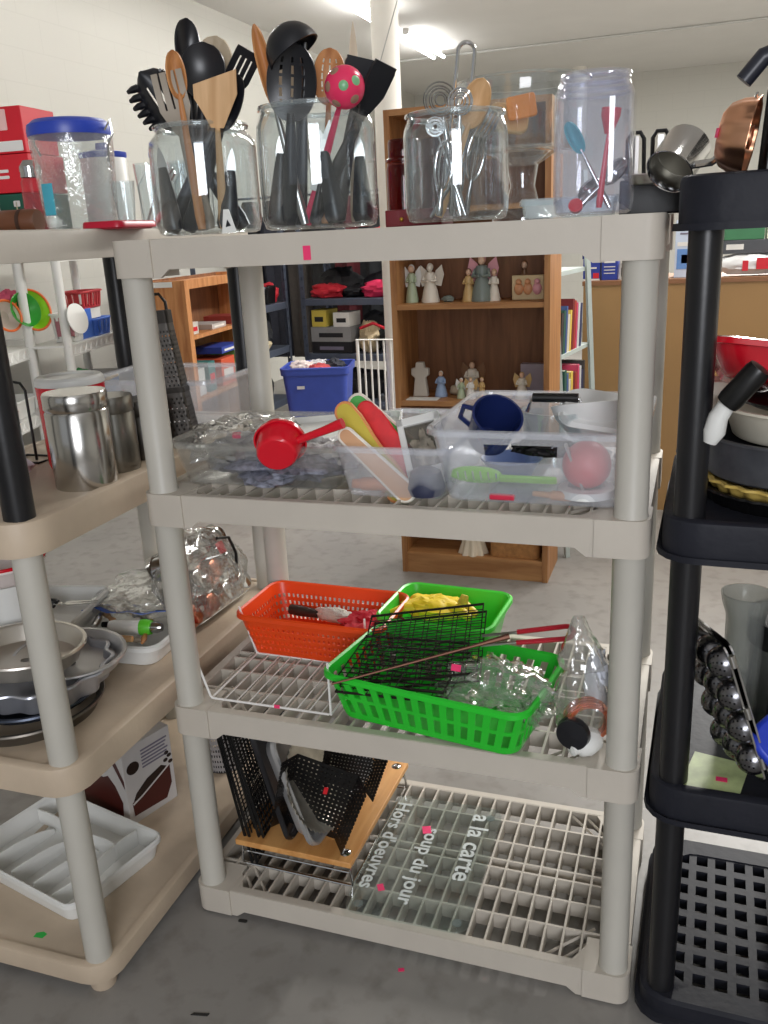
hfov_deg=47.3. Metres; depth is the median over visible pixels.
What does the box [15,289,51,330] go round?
mixing bowl
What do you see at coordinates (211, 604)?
cup
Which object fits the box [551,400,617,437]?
plastic bowl
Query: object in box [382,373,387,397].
bag
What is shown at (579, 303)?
book
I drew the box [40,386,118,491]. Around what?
steel canister
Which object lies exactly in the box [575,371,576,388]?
book
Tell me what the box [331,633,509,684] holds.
fork
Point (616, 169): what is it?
spoon
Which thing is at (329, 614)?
brush
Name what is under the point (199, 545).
cup
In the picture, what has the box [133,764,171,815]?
print
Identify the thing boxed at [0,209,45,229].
case
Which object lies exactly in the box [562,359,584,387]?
book
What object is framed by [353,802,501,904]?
board
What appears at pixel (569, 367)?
book
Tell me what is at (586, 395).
bowl
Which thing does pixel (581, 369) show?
book
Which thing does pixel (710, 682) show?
cup
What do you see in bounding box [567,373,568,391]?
book
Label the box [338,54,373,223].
turner
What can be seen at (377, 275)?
bag
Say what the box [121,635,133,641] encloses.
skewer
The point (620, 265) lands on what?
carton
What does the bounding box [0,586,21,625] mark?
container
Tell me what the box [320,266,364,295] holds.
bag
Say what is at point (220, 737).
cooling rack
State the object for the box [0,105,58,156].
gift box
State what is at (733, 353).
bowl
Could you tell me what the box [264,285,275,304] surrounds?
bin
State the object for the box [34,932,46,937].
sticker
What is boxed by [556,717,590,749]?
disc
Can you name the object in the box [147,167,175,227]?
tongs
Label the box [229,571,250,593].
cup
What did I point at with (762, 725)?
plate
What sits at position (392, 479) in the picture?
spoon rest
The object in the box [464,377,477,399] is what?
figurine
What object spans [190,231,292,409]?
shelving
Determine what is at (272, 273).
coat
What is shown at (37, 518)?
shelf unit
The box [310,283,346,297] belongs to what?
bag
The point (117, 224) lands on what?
tray
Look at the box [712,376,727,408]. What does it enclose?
paper cup
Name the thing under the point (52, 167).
gift box
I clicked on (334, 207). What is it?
peeler
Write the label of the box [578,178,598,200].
spoon
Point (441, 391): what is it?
figurine
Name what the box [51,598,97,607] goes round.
scissors
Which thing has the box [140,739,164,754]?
print
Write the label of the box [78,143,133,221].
canister
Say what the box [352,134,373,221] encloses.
peeler
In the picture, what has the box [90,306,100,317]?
stack
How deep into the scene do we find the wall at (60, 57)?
6.29 m
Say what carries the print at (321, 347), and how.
attached to the box at (317, 347)
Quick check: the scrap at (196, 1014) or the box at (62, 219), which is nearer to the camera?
the scrap at (196, 1014)
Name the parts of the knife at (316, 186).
handle, blade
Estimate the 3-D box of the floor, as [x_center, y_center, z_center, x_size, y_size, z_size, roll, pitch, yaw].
[1.709,-0.095,4.846,8.400,0.120,17.200,3,19,19]
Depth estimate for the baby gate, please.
5.66 m
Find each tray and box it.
[0,797,160,919]
[49,585,109,627]
[83,220,155,229]
[84,572,216,664]
[250,692,299,839]
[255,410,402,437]
[395,410,454,484]
[621,173,652,184]
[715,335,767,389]
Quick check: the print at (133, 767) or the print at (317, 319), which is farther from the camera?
the print at (317, 319)
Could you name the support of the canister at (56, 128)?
on the shelf unit at (37, 518)
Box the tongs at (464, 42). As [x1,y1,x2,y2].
[444,40,476,190]
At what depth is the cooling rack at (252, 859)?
1.92 m
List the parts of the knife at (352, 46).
handle, blade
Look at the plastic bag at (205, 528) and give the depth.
2.20 m
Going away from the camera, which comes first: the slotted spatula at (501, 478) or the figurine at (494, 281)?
the slotted spatula at (501, 478)
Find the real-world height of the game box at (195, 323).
0.070 m
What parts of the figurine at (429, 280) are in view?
arm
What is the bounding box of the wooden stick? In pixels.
[141,619,153,643]
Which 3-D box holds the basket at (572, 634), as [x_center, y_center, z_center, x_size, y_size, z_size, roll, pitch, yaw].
[0.154,0.264,1.671,0.415,0.138,0.168,2,18,16]
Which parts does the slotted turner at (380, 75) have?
handle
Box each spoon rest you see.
[334,401,406,502]
[338,427,414,503]
[348,393,397,431]
[357,401,407,477]
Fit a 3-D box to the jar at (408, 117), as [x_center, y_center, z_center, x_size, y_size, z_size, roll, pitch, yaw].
[0.114,-0.545,1.387,0.164,0.161,0.164,3,19,19]
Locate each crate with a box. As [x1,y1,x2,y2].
[48,312,82,342]
[83,308,93,338]
[91,315,109,335]
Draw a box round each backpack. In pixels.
[359,320,379,352]
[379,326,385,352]
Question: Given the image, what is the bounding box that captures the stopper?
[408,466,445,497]
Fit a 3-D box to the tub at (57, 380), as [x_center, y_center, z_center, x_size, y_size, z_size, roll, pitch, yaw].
[-0.629,-0.187,1.788,0.136,0.186,0.136,3,19,19]
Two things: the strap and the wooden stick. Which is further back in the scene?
the strap
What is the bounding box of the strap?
[359,322,384,329]
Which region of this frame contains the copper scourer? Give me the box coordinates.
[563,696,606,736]
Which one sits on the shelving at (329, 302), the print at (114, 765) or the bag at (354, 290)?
the bag at (354, 290)
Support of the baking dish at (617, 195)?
on the shelf unit at (621, 528)
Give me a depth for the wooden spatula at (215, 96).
1.42 m
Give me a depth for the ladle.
1.38 m
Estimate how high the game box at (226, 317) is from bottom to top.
0.050 m
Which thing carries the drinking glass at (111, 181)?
on the tray at (117, 224)
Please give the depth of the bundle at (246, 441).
1.68 m
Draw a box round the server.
[126,68,249,230]
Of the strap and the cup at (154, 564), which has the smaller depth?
the cup at (154, 564)
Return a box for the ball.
[557,440,614,501]
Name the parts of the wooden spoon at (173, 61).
handle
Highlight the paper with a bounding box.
[153,282,171,287]
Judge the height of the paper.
0.030 m
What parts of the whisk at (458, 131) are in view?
handle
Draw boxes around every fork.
[150,68,214,230]
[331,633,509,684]
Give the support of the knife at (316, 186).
in the jar at (260, 110)
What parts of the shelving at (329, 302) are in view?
shelf, shelf, shelf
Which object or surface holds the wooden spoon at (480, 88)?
in the jar at (408, 117)
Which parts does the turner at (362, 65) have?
handle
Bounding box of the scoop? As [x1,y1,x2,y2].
[253,418,345,469]
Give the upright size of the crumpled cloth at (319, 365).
0.086 m
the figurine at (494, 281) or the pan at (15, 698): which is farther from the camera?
the figurine at (494, 281)
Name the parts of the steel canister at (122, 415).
lid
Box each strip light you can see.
[334,0,369,20]
[400,28,444,58]
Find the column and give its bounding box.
[370,0,401,409]
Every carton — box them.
[583,260,601,280]
[601,261,619,279]
[619,263,621,279]
[674,220,687,277]
[723,238,767,253]
[724,228,764,239]
[765,228,767,238]
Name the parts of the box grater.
handle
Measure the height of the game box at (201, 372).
0.160 m
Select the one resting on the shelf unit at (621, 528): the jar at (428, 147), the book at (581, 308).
the jar at (428, 147)
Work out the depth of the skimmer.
1.36 m
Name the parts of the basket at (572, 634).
frame, handle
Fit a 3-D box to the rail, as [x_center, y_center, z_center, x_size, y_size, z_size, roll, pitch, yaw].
[-0.473,-1.915,7.817,1.778,1.760,0.028,3,19,19]
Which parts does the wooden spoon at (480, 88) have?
handle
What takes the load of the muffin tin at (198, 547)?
in the plastic bag at (205, 528)
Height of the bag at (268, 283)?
0.162 m
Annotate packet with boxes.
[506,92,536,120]
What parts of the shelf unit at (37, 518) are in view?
post, post, post, post, shelf, shelf, shelf, shelf, post, post, post, post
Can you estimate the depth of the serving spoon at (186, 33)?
1.51 m
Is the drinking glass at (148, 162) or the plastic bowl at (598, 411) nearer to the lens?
the plastic bowl at (598, 411)
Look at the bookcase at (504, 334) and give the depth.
3.57 m
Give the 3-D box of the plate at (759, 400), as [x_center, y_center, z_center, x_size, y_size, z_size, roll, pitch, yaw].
[0.695,-0.186,1.369,0.271,0.033,0.272,-5,18,-5]
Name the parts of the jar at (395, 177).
lid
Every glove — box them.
[337,609,402,628]
[390,593,477,621]
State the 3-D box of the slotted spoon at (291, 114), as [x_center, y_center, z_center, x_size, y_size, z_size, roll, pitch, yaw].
[-0.151,-0.605,1.416,0.092,0.271,0.050,13,23,41]
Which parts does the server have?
handle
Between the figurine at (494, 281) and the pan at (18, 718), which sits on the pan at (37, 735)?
the pan at (18, 718)
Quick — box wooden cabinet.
[580,272,767,509]
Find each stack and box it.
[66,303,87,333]
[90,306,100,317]
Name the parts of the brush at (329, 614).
handle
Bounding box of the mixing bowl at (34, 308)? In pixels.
[10,293,40,325]
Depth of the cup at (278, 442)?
1.54 m
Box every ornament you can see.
[441,295,454,301]
[450,385,464,394]
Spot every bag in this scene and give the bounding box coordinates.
[26,458,34,471]
[81,569,219,617]
[151,527,246,622]
[185,412,307,471]
[264,282,278,301]
[267,321,272,340]
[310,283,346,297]
[320,224,345,230]
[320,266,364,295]
[342,284,364,296]
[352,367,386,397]
[360,279,382,296]
[360,309,384,349]
[364,269,381,283]
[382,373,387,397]
[434,653,557,726]
[551,616,607,725]
[722,253,767,274]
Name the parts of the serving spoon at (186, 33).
handle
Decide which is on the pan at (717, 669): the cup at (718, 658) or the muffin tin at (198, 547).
the cup at (718, 658)
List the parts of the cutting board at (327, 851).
leg frame, leg frame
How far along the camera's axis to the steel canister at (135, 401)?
1.80 m
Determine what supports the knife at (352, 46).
in the jar at (260, 110)
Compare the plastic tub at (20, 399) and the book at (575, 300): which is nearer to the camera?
the book at (575, 300)
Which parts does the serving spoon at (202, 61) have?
handle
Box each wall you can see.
[0,0,414,445]
[414,61,767,322]
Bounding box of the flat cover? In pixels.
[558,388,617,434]
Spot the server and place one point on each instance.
(150, 110)
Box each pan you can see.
[0,621,86,683]
[0,636,115,714]
[0,680,104,746]
[0,694,90,724]
[12,627,126,686]
[266,695,372,845]
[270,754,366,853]
[319,750,387,801]
[694,618,767,781]
[717,399,767,445]
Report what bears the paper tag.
in the jar at (244, 126)
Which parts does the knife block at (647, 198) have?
handle, blade, handle, blade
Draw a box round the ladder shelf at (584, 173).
[559,170,596,557]
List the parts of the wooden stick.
blade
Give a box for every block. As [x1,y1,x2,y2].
[512,274,543,299]
[619,128,679,214]
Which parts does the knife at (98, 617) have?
handle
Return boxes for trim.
[400,17,767,61]
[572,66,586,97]
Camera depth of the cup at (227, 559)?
2.24 m
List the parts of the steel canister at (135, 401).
lid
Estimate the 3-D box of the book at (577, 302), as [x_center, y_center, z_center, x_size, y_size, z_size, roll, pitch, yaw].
[0.799,-0.831,3.904,0.120,0.200,0.045,6,20,26]
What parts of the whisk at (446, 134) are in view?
handle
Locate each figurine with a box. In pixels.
[405,264,421,302]
[411,361,429,396]
[420,263,443,302]
[435,371,447,396]
[455,378,465,398]
[461,361,485,394]
[462,268,473,301]
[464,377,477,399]
[468,257,498,301]
[478,377,485,398]
[488,269,499,300]
[513,372,531,399]
[521,260,527,274]
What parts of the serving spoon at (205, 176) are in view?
handle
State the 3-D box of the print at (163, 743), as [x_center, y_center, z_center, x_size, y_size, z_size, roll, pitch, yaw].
[-0.561,0.579,2.126,0.001,0.004,0.072,10,22,35]
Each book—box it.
[560,313,563,354]
[561,299,574,349]
[561,306,567,352]
[561,310,565,353]
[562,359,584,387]
[562,364,578,388]
[562,370,566,392]
[566,314,569,351]
[567,371,572,389]
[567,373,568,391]
[568,310,571,350]
[568,379,570,390]
[573,300,576,348]
[573,371,574,388]
[575,302,577,347]
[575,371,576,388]
[576,302,580,347]
[579,303,582,345]
[579,365,580,388]
[581,369,582,387]
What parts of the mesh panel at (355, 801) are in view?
panel, panel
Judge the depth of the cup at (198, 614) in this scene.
2.07 m
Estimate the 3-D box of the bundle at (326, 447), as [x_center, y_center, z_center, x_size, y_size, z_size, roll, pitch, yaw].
[-0.092,-0.113,1.665,0.176,0.066,0.141,3,19,19]
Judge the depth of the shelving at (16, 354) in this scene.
4.90 m
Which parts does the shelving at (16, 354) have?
shelf, shelf, post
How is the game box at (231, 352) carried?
on the bookcase at (190, 298)
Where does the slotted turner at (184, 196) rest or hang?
in the jar at (244, 126)
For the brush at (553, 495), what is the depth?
1.45 m
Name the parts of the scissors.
handle, blade, blade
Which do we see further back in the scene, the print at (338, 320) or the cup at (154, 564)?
the print at (338, 320)
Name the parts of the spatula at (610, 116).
handle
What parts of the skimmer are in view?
handle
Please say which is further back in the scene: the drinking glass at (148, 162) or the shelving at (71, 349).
the shelving at (71, 349)
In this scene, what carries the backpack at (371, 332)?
on the shelving at (329, 302)
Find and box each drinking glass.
[110,181,135,219]
[132,162,162,222]
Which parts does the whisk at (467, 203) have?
handle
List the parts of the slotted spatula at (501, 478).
handle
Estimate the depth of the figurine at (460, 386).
3.53 m
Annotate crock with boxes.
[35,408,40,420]
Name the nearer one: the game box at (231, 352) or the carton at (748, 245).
the carton at (748, 245)
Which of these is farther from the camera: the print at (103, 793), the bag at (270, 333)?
the bag at (270, 333)
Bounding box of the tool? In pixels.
[703,360,767,444]
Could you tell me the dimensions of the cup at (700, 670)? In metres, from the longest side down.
0.053 x 0.053 x 0.026 m
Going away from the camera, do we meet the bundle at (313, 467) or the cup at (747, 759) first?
the cup at (747, 759)
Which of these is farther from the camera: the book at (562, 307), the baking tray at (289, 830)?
the book at (562, 307)
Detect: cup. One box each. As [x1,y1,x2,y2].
[149,557,161,581]
[185,546,192,565]
[186,535,209,559]
[188,569,206,593]
[193,605,202,628]
[196,593,219,617]
[200,558,222,582]
[203,526,225,549]
[213,581,235,605]
[216,548,238,571]
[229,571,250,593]
[253,418,306,469]
[694,660,714,685]
[696,635,714,666]
[701,690,723,715]
[703,670,724,697]
[706,646,731,678]
[710,720,730,745]
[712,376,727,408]
[712,701,733,728]
[715,679,741,711]
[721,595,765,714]
[722,732,743,759]
[725,712,750,743]
[735,743,760,774]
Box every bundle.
[205,430,255,473]
[213,448,357,487]
[305,434,362,469]
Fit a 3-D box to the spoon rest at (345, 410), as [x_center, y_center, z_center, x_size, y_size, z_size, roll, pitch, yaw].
[-0.020,-0.106,1.568,0.146,0.179,0.026,7,20,29]
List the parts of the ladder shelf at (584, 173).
rail, rail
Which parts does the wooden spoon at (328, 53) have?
handle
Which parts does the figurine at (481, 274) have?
arm, arm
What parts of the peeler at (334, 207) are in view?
blade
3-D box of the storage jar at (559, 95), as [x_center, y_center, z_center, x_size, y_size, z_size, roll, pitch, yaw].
[0.312,-0.543,1.299,0.113,0.195,0.113,3,19,19]
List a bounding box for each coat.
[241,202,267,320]
[260,201,293,356]
[285,224,313,356]
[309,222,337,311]
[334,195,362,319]
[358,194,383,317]
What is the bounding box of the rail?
[238,189,373,200]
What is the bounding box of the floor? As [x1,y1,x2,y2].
[0,323,767,1023]
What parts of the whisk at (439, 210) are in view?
handle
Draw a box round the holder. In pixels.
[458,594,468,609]
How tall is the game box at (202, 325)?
0.030 m
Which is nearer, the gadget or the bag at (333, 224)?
the gadget
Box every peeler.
[157,147,182,231]
[217,150,230,227]
[219,148,238,228]
[268,136,286,225]
[317,129,346,223]
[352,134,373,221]
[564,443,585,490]
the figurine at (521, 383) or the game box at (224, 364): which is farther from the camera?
the game box at (224, 364)
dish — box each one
[481,449,542,477]
[493,392,514,397]
[521,195,618,219]
[708,471,767,501]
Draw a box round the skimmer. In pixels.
[425,116,466,215]
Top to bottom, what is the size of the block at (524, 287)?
0.092 m
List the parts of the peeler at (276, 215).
blade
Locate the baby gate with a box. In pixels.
[355,339,393,409]
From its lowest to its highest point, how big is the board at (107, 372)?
0.016 m
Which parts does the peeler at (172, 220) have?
blade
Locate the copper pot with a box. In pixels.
[714,91,762,171]
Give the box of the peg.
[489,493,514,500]
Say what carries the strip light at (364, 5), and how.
attached to the ceiling
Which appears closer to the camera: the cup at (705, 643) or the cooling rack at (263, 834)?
the cup at (705, 643)
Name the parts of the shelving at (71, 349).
post, post, shelf, shelf, post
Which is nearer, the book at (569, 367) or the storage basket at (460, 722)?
the storage basket at (460, 722)
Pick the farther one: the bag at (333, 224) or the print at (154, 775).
the bag at (333, 224)
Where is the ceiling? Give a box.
[192,0,767,94]
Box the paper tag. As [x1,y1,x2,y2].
[222,209,236,233]
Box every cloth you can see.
[0,289,15,300]
[289,360,312,368]
[309,362,329,367]
[311,359,325,363]
[325,357,346,366]
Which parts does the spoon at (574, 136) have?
handle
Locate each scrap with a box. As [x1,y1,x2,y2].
[190,1013,208,1015]
[238,919,246,922]
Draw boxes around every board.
[92,368,117,377]
[104,373,117,381]
[235,760,407,885]
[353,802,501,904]
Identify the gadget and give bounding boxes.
[511,434,575,457]
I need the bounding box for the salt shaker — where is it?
[18,159,41,204]
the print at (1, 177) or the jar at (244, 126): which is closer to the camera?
the jar at (244, 126)
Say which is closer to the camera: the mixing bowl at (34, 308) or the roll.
the roll
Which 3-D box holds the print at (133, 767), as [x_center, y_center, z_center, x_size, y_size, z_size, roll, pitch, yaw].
[-0.597,0.609,2.082,0.001,0.032,0.036,10,22,35]
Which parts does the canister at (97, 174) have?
lid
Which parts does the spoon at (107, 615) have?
handle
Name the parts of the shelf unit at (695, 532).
post, post, post, shelf, shelf, shelf, shelf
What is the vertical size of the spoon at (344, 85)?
0.230 m
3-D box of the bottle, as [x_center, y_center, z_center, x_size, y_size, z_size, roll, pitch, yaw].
[0.351,0.405,1.535,0.064,0.048,0.048,-15,21,-33]
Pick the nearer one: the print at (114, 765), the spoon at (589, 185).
the spoon at (589, 185)
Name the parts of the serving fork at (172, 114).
handle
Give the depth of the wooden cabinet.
4.21 m
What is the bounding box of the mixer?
[107,619,163,634]
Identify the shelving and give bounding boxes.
[2,263,41,434]
[12,258,116,439]
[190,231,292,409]
[295,224,387,408]
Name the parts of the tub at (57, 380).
lid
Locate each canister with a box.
[26,116,118,228]
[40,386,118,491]
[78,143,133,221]
[107,391,140,472]
[132,395,145,459]
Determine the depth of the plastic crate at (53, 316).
5.10 m
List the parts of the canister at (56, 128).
lid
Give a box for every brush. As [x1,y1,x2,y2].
[288,604,351,623]
[532,490,570,501]
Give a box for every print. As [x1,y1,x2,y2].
[0,176,9,178]
[85,776,123,815]
[112,763,124,788]
[126,761,138,774]
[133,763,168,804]
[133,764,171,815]
[134,765,165,800]
[140,735,165,751]
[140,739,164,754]
[141,743,164,757]
[141,745,167,760]
[142,749,166,764]
[142,754,163,767]
[199,379,204,389]
[210,372,215,383]
[224,366,233,378]
[314,317,322,321]
[319,333,342,336]
[320,346,343,349]
[336,318,345,322]
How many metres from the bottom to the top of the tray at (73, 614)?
0.050 m
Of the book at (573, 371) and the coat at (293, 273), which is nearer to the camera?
the book at (573, 371)
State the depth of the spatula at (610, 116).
1.27 m
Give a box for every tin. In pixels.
[144,524,250,628]
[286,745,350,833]
[707,479,767,517]
[708,419,767,489]
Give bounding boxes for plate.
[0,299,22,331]
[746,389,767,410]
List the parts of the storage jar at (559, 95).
bottle cap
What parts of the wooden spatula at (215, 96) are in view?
handle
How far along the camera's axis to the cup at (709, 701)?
1.47 m
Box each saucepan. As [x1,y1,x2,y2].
[646,124,715,192]
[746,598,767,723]
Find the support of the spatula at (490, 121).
in the jar at (408, 117)
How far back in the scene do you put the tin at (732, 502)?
1.33 m
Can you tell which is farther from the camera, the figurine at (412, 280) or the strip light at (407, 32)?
the strip light at (407, 32)
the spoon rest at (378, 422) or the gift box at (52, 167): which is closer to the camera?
the spoon rest at (378, 422)
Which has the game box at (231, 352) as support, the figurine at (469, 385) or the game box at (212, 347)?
the game box at (212, 347)
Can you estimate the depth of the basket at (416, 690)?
1.67 m
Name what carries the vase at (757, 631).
on the shelf unit at (695, 532)
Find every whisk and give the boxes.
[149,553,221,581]
[423,81,463,215]
[433,139,455,216]
[448,87,472,215]
[464,131,486,215]
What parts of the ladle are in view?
handle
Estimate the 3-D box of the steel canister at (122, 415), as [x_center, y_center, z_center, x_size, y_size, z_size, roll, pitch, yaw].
[-0.537,-0.158,1.742,0.089,0.150,0.089,3,19,19]
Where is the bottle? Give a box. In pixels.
[568,726,603,756]
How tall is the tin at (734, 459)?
0.064 m
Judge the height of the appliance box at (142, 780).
0.205 m
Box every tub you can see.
[15,393,35,419]
[34,370,104,468]
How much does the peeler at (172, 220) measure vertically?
0.141 m
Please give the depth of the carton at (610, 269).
4.22 m
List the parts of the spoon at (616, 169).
handle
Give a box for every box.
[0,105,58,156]
[0,153,67,194]
[0,193,72,228]
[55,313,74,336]
[85,721,177,822]
[105,376,120,391]
[193,321,198,333]
[195,342,233,353]
[197,355,235,385]
[197,360,216,391]
[198,321,225,329]
[198,367,206,395]
[203,313,231,323]
[210,350,236,378]
[311,308,336,326]
[311,324,361,341]
[312,341,362,353]
[333,310,360,326]
[385,208,452,226]
[521,363,543,394]
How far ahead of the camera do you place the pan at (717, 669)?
1.38 m
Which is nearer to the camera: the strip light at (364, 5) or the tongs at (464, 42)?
the tongs at (464, 42)
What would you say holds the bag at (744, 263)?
on the wooden cabinet
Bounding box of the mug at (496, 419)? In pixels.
[458,394,523,455]
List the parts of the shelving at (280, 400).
shelf, shelf, shelf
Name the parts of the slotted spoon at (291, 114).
handle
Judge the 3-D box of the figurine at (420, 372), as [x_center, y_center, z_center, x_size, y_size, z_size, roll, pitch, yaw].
[0.152,-0.549,3.619,0.074,0.142,0.028,3,19,19]
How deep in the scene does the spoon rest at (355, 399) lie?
1.64 m
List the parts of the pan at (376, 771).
panel, panel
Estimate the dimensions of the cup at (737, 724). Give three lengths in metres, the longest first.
0.053 x 0.053 x 0.026 m
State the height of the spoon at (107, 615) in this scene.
0.020 m
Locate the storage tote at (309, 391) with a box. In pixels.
[280,359,354,417]
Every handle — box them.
[352,477,387,490]
[737,45,767,86]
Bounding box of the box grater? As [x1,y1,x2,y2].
[154,292,201,444]
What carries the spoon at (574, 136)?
in the storage jar at (559, 95)
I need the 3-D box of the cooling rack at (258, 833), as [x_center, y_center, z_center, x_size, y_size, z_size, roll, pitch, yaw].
[-0.264,0.544,2.033,0.058,0.261,0.304,2,18,16]
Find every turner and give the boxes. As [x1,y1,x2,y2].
[176,44,256,232]
[311,58,396,226]
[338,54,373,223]
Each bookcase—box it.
[152,271,239,411]
[383,94,563,582]
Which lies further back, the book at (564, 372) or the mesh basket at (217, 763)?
the book at (564, 372)
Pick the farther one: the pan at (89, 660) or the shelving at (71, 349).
the shelving at (71, 349)
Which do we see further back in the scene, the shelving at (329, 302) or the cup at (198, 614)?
the shelving at (329, 302)
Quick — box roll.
[582,644,607,711]
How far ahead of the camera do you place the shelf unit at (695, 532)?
1.42 m
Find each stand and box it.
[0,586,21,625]
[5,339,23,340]
[13,381,47,463]
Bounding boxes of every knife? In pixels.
[90,603,107,627]
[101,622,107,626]
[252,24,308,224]
[309,120,330,223]
[349,22,357,221]
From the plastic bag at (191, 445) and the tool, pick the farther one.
the plastic bag at (191, 445)
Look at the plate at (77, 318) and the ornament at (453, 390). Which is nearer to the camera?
the ornament at (453, 390)
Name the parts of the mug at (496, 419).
handle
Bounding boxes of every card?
[406,397,440,400]
[683,751,746,793]
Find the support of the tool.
on the shelf unit at (695, 532)
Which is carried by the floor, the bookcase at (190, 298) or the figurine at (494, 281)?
the bookcase at (190, 298)
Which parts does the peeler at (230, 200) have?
blade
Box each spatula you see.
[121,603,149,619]
[193,69,236,228]
[430,108,500,217]
[451,466,556,483]
[596,107,621,207]
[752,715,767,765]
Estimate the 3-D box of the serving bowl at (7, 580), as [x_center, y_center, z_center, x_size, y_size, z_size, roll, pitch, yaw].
[-0.816,0.122,1.875,0.176,0.056,0.176,3,19,19]
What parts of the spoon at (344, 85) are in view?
handle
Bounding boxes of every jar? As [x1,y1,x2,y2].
[148,119,261,235]
[256,97,378,230]
[386,138,422,209]
[403,105,508,222]
[418,138,448,207]
[553,67,636,215]
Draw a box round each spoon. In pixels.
[103,609,116,620]
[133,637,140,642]
[165,50,205,229]
[174,18,199,143]
[182,42,225,229]
[182,73,244,232]
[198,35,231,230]
[266,43,316,225]
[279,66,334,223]
[306,64,364,225]
[314,48,343,223]
[435,78,491,217]
[564,122,610,207]
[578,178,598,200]
[582,157,627,206]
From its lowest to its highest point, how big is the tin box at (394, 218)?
0.028 m
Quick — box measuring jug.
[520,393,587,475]
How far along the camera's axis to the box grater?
1.92 m
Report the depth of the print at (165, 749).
2.13 m
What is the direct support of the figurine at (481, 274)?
on the bookcase at (504, 334)
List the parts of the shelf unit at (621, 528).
post, post, post, post, frame, post, wire shelf, frame, shelf, shelf, shelf, shelf, post, post, post, post, post, post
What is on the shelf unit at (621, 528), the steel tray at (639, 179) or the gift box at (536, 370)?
the steel tray at (639, 179)
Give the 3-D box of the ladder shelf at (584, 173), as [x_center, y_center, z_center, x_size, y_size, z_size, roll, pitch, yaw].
[0.728,-0.665,3.916,0.384,1.622,0.548,6,20,26]
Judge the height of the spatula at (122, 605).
0.016 m
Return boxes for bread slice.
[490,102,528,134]
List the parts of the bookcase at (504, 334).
panel, shelf, shelf, shelf, panel, shelf, panel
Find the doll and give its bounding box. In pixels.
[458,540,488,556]
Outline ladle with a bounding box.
[266,21,317,225]
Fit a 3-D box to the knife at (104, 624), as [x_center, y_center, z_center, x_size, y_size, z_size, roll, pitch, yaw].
[-0.620,0.266,2.073,0.102,0.018,0.016,1,18,12]
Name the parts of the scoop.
handle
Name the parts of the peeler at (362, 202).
blade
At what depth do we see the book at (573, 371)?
3.83 m
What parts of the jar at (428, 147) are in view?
lid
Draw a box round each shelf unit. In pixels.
[0,227,269,991]
[112,212,674,1003]
[634,169,767,1023]
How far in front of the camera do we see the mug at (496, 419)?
1.56 m
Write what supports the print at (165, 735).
on the appliance box at (142, 780)
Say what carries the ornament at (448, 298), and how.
on the bookcase at (504, 334)
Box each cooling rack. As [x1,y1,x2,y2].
[217,735,266,861]
[219,689,280,862]
[226,690,282,836]
[229,691,281,837]
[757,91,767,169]
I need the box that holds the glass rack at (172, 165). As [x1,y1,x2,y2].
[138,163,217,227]
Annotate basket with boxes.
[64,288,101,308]
[209,735,245,773]
[237,580,408,665]
[324,623,564,753]
[332,635,471,701]
[358,603,575,690]
[376,582,512,663]
[490,542,541,558]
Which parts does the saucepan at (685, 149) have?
handle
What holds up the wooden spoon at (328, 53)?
in the jar at (260, 110)
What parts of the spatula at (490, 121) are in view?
handle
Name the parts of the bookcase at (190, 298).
panel, frame, shelf, frame, shelf, shelf, panel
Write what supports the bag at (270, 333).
on the shelving at (280, 400)
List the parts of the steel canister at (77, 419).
lid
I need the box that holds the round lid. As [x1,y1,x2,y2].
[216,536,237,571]
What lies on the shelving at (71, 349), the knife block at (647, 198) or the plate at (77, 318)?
the plate at (77, 318)
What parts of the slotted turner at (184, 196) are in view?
handle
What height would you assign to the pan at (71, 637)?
0.051 m

